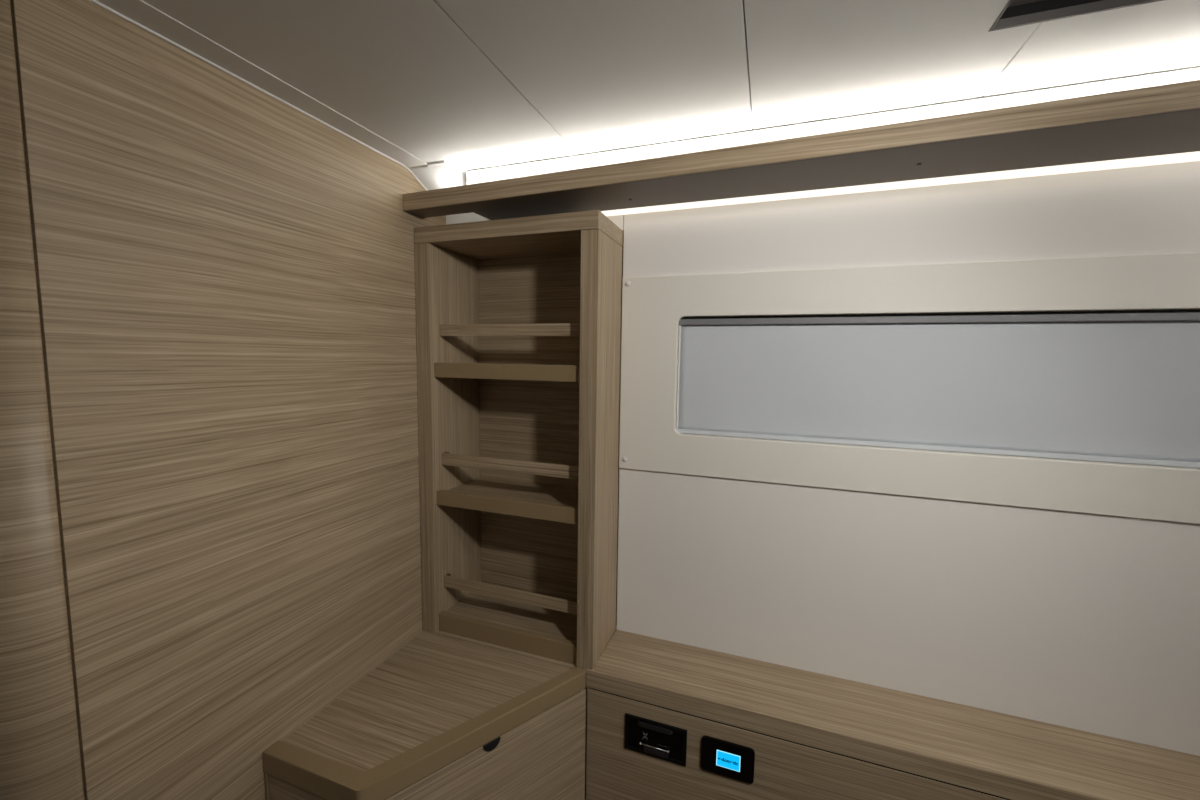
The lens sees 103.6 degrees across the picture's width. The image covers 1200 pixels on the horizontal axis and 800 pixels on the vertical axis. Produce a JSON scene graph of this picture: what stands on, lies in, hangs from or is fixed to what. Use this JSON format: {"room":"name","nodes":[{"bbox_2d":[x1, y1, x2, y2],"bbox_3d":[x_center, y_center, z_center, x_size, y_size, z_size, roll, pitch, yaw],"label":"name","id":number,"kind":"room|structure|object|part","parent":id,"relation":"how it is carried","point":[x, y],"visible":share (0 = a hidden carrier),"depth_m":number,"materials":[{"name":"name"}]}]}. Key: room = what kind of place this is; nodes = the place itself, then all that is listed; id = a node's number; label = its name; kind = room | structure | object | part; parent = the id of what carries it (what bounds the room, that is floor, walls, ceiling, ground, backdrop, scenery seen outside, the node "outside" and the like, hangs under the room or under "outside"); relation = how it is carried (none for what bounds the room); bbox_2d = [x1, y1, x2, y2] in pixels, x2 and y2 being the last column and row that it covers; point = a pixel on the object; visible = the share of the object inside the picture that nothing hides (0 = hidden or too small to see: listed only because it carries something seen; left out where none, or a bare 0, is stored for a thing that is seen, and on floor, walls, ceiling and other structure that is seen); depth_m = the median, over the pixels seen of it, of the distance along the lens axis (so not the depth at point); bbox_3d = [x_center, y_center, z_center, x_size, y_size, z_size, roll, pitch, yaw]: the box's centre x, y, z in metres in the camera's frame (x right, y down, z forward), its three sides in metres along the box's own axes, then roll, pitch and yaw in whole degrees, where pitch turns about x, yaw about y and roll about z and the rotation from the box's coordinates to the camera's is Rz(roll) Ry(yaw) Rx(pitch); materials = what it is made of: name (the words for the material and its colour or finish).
{"room":"yacht cabin","nodes":[
{"label":"yacht cabin","id":0,"kind":"room"},
{"bbox_2d":[0,0,83,799],"bbox_3d":[-0.782,0.343,0.524,0.360,1.700,0.050,1,5,-1],"label":"wall","id":1,"kind":"structure","parent":0,"point":[40,759],"depth_m":0.50,"materials":[{"name":"brown wood"}]},
{"bbox_2d":[10,0,474,799],"bbox_3d":[-0.477,0.311,0.918,0.020,1.700,0.790,3,6,20],"label":"wall","id":2,"kind":"structure","parent":0,"point":[225,275],"depth_m":0.66,"materials":[{"name":"brown wood"}]},
{"bbox_2d":[89,0,427,190],"bbox_3d":[-0.754,-0.369,0.018,0.004,0.073,2.386,3,6,20],"label":"trim","id":3,"kind":"structure","parent":2,"relation":"attached to","point":[93,1],"depth_m":0.67,"materials":[{"name":"white plastic"}]},
{"bbox_2d":[96,0,426,167],"bbox_3d":[-0.756,-0.399,-0.062,0.049,0.002,2.238,3,6,20],"label":"trim","id":4,"kind":"structure","parent":2,"relation":"attached to","point":[139,11],"depth_m":0.66,"materials":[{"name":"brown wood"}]},
{"bbox_2d":[410,161,488,224],"bbox_3d":[-0.319,-0.449,1.053,0.121,0.094,0.166,3,6,20],"label":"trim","id":5,"kind":"structure","parent":2,"relation":"attached to","point":[439,174],"depth_m":1.01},
{"bbox_2d":[142,0,1199,173],"bbox_3d":[0.132,-0.371,-0.301,2.483,0.012,2.385,3,6,20],"label":"ceiling","id":6,"kind":"structure","parent":0,"point":[469,85],"depth_m":0.62,"materials":[{"name":"white paint"}]},
{"bbox_2d":[744,7,752,122],"bbox_3d":[0.146,-0.396,-0.263,2.483,0.029,2.470,3,6,20],"label":"trim","id":7,"kind":"structure","parent":6,"relation":"attached to","point":[744,7],"depth_m":0.63,"materials":[{"name":"black"}]},
{"bbox_2d":[988,0,1163,31],"bbox_3d":[0.662,-0.424,0.269,0.572,0.028,0.420,3,6,20],"label":"roof hatch","id":8,"kind":"object","parent":6,"relation":"attached to","point":[1015,13],"visible":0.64,"depth_m":0.54,"materials":[{"name":"grey"}]},
{"bbox_3d":[0.662,-0.435,0.268,0.572,0.007,0.420,3,6,20],"label":"blackout pane","id":9,"kind":"part","parent":8,"relation":"part of","materials":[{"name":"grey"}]},
{"bbox_2d":[476,161,1199,799],"bbox_3d":[0.662,0.328,0.910,2.233,1.700,0.100,3,6,20],"label":"wall","id":10,"kind":"structure","parent":0,"point":[1087,622],"depth_m":0.86,"materials":[{"name":"white paint"}]},
{"bbox_2d":[403,80,1199,219],"bbox_3d":[0.625,-0.384,0.708,2.132,0.061,0.183,3,6,20],"label":"shelf","id":11,"kind":"object","parent":10,"relation":"attached to","point":[1161,119],"depth_m":0.74,"materials":[{"name":"brown laminate"}]},
{"bbox_2d":[467,68,1199,184],"bbox_3d":[0.669,-0.414,0.669,2.026,0.056,0.010,3,6,20],"label":"led light strip","id":12,"kind":"object","parent":11,"relation":"on","point":[892,117],"visible":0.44,"depth_m":0.77,"materials":[{"name":"white plastic"}]},
{"bbox_3d":[0.806,-0.385,0.721,1.800,0.052,0.036,3,6,20],"label":"led strip","id":13,"kind":"part","parent":11,"relation":"part of","materials":[{"name":"white plastic"}]},
{"bbox_2d":[619,252,1199,523],"bbox_3d":[0.806,-0.021,0.781,1.608,0.418,0.033,3,6,20],"label":"blind panel","id":14,"kind":"object","parent":10,"relation":"attached to","point":[1081,413],"visible":1,"depth_m":0.85,"materials":[{"name":"plastic"}]},
{"bbox_3d":[0.797,-0.136,0.781,1.333,0.012,0.014,3,6,20],"label":"head rail","id":15,"kind":"part","parent":14,"relation":"part of","materials":[{"name":"grey metal"}]},
{"bbox_2d":[678,321,1199,461],"bbox_3d":[0.796,-0.019,0.795,1.327,0.226,0.007,3,6,20],"label":"blind","id":16,"kind":"object","parent":10,"relation":"attached to","point":[1079,391],"depth_m":0.85,"materials":[{"name":"grey fabric"}]},
{"bbox_3d":[0.155,1.281,-0.094,2.533,0.030,2.520,3,6,20],"label":"floor","id":17,"kind":"structure","parent":0,"visible":0},
{"bbox_2d":[262,631,586,799],"bbox_3d":[-0.285,0.860,0.884,0.411,0.618,0.372,3,6,20],"label":"base cabinet","id":18,"kind":"object","parent":17,"relation":"on","point":[441,717],"visible":1,"depth_m":0.85,"materials":[{"name":"brown wood"}]},
{"bbox_3d":[-0.443,0.879,0.749,0.188,0.560,0.006,3,6,20],"label":"panel","id":19,"kind":"part","parent":18,"relation":"part of","materials":[{"name":"brown wood"}]},
{"bbox_3d":[-0.199,0.869,0.855,0.419,0.548,0.019,-4,7,-40],"label":"door","id":20,"kind":"part","parent":18,"relation":"part of","materials":[{"name":"brown wood"}]},
{"bbox_3d":[-0.189,0.603,0.823,0.033,0.016,0.003,-4,7,-40],"label":"finger pull","id":21,"kind":"part","parent":18,"relation":"part of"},
{"bbox_2d":[414,210,623,669],"bbox_3d":[-0.174,0.085,1.076,0.422,0.911,0.196,3,6,20],"label":"bookcase","id":22,"kind":"object","parent":18,"relation":"on","point":[519,343],"visible":1,"depth_m":1.07,"materials":[{"name":"brown wood"}]},
{"bbox_3d":[-0.357,0.093,1.142,0.036,0.877,0.194,3,6,20],"label":"panel","id":23,"kind":"part","parent":22,"relation":"part of","materials":[{"name":"brown wood"}]},
{"bbox_3d":[-0.192,-0.148,0.997,0.350,0.025,0.006,3,6,20],"label":"guard rail","id":24,"kind":"part","parent":22,"relation":"part of","materials":[{"name":"brown wood"}]},
{"bbox_3d":[-0.200,0.432,1.050,0.350,0.026,0.006,3,6,20],"label":"guard rail","id":25,"kind":"part","parent":22,"relation":"part of","materials":[{"name":"brown wood"}]},
{"bbox_3d":[-0.196,0.142,1.023,0.350,0.027,0.006,3,6,20],"label":"guard rail","id":26,"kind":"part","parent":22,"relation":"part of","materials":[{"name":"brown wood"}]},
{"bbox_3d":[-0.178,0.518,1.123,0.350,0.030,0.157,3,6,20],"label":"shelf","id":27,"kind":"part","parent":22,"relation":"part of","materials":[{"name":"brown wood"}]},
{"bbox_3d":[-0.174,0.224,1.096,0.350,0.020,0.157,3,6,20],"label":"shelf","id":28,"kind":"part","parent":22,"relation":"part of","materials":[{"name":"brown wood"}]},
{"bbox_3d":[-0.127,0.080,1.157,0.384,0.907,0.012,3,6,20],"label":"panel","id":29,"kind":"part","parent":22,"relation":"part of","materials":[{"name":"brown wood"}]},
{"bbox_3d":[0.000,0.112,0.993,0.036,0.877,0.152,3,6,20],"label":"panel","id":30,"kind":"part","parent":22,"relation":"part of","materials":[{"name":"brown wood"}]},
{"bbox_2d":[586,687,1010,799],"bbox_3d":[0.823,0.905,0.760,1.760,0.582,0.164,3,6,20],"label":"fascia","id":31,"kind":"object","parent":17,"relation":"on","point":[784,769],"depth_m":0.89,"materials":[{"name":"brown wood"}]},
{"bbox_3d":[0.106,0.658,0.913,0.122,0.072,0.008,3,6,20],"label":"socket panel","id":32,"kind":"part","parent":31,"relation":"part of","materials":[{"name":"black plastic"}]},
{"bbox_2d":[701,735,754,783],"bbox_3d":[0.234,0.662,0.869,0.095,0.067,0.006,3,6,20],"label":"control display","id":33,"kind":"object","parent":31,"relation":"attached to","point":[735,761],"visible":1,"depth_m":0.87,"materials":[{"name":"black plastic"}]},
{"bbox_2d":[586,630,1199,799],"bbox_3d":[0.828,0.597,0.736,1.762,0.037,0.157,3,6,20],"label":"ledge","id":34,"kind":"object","parent":31,"relation":"on","point":[1003,755],"visible":1,"depth_m":0.82,"materials":[{"name":"brown wood"}]}
]}

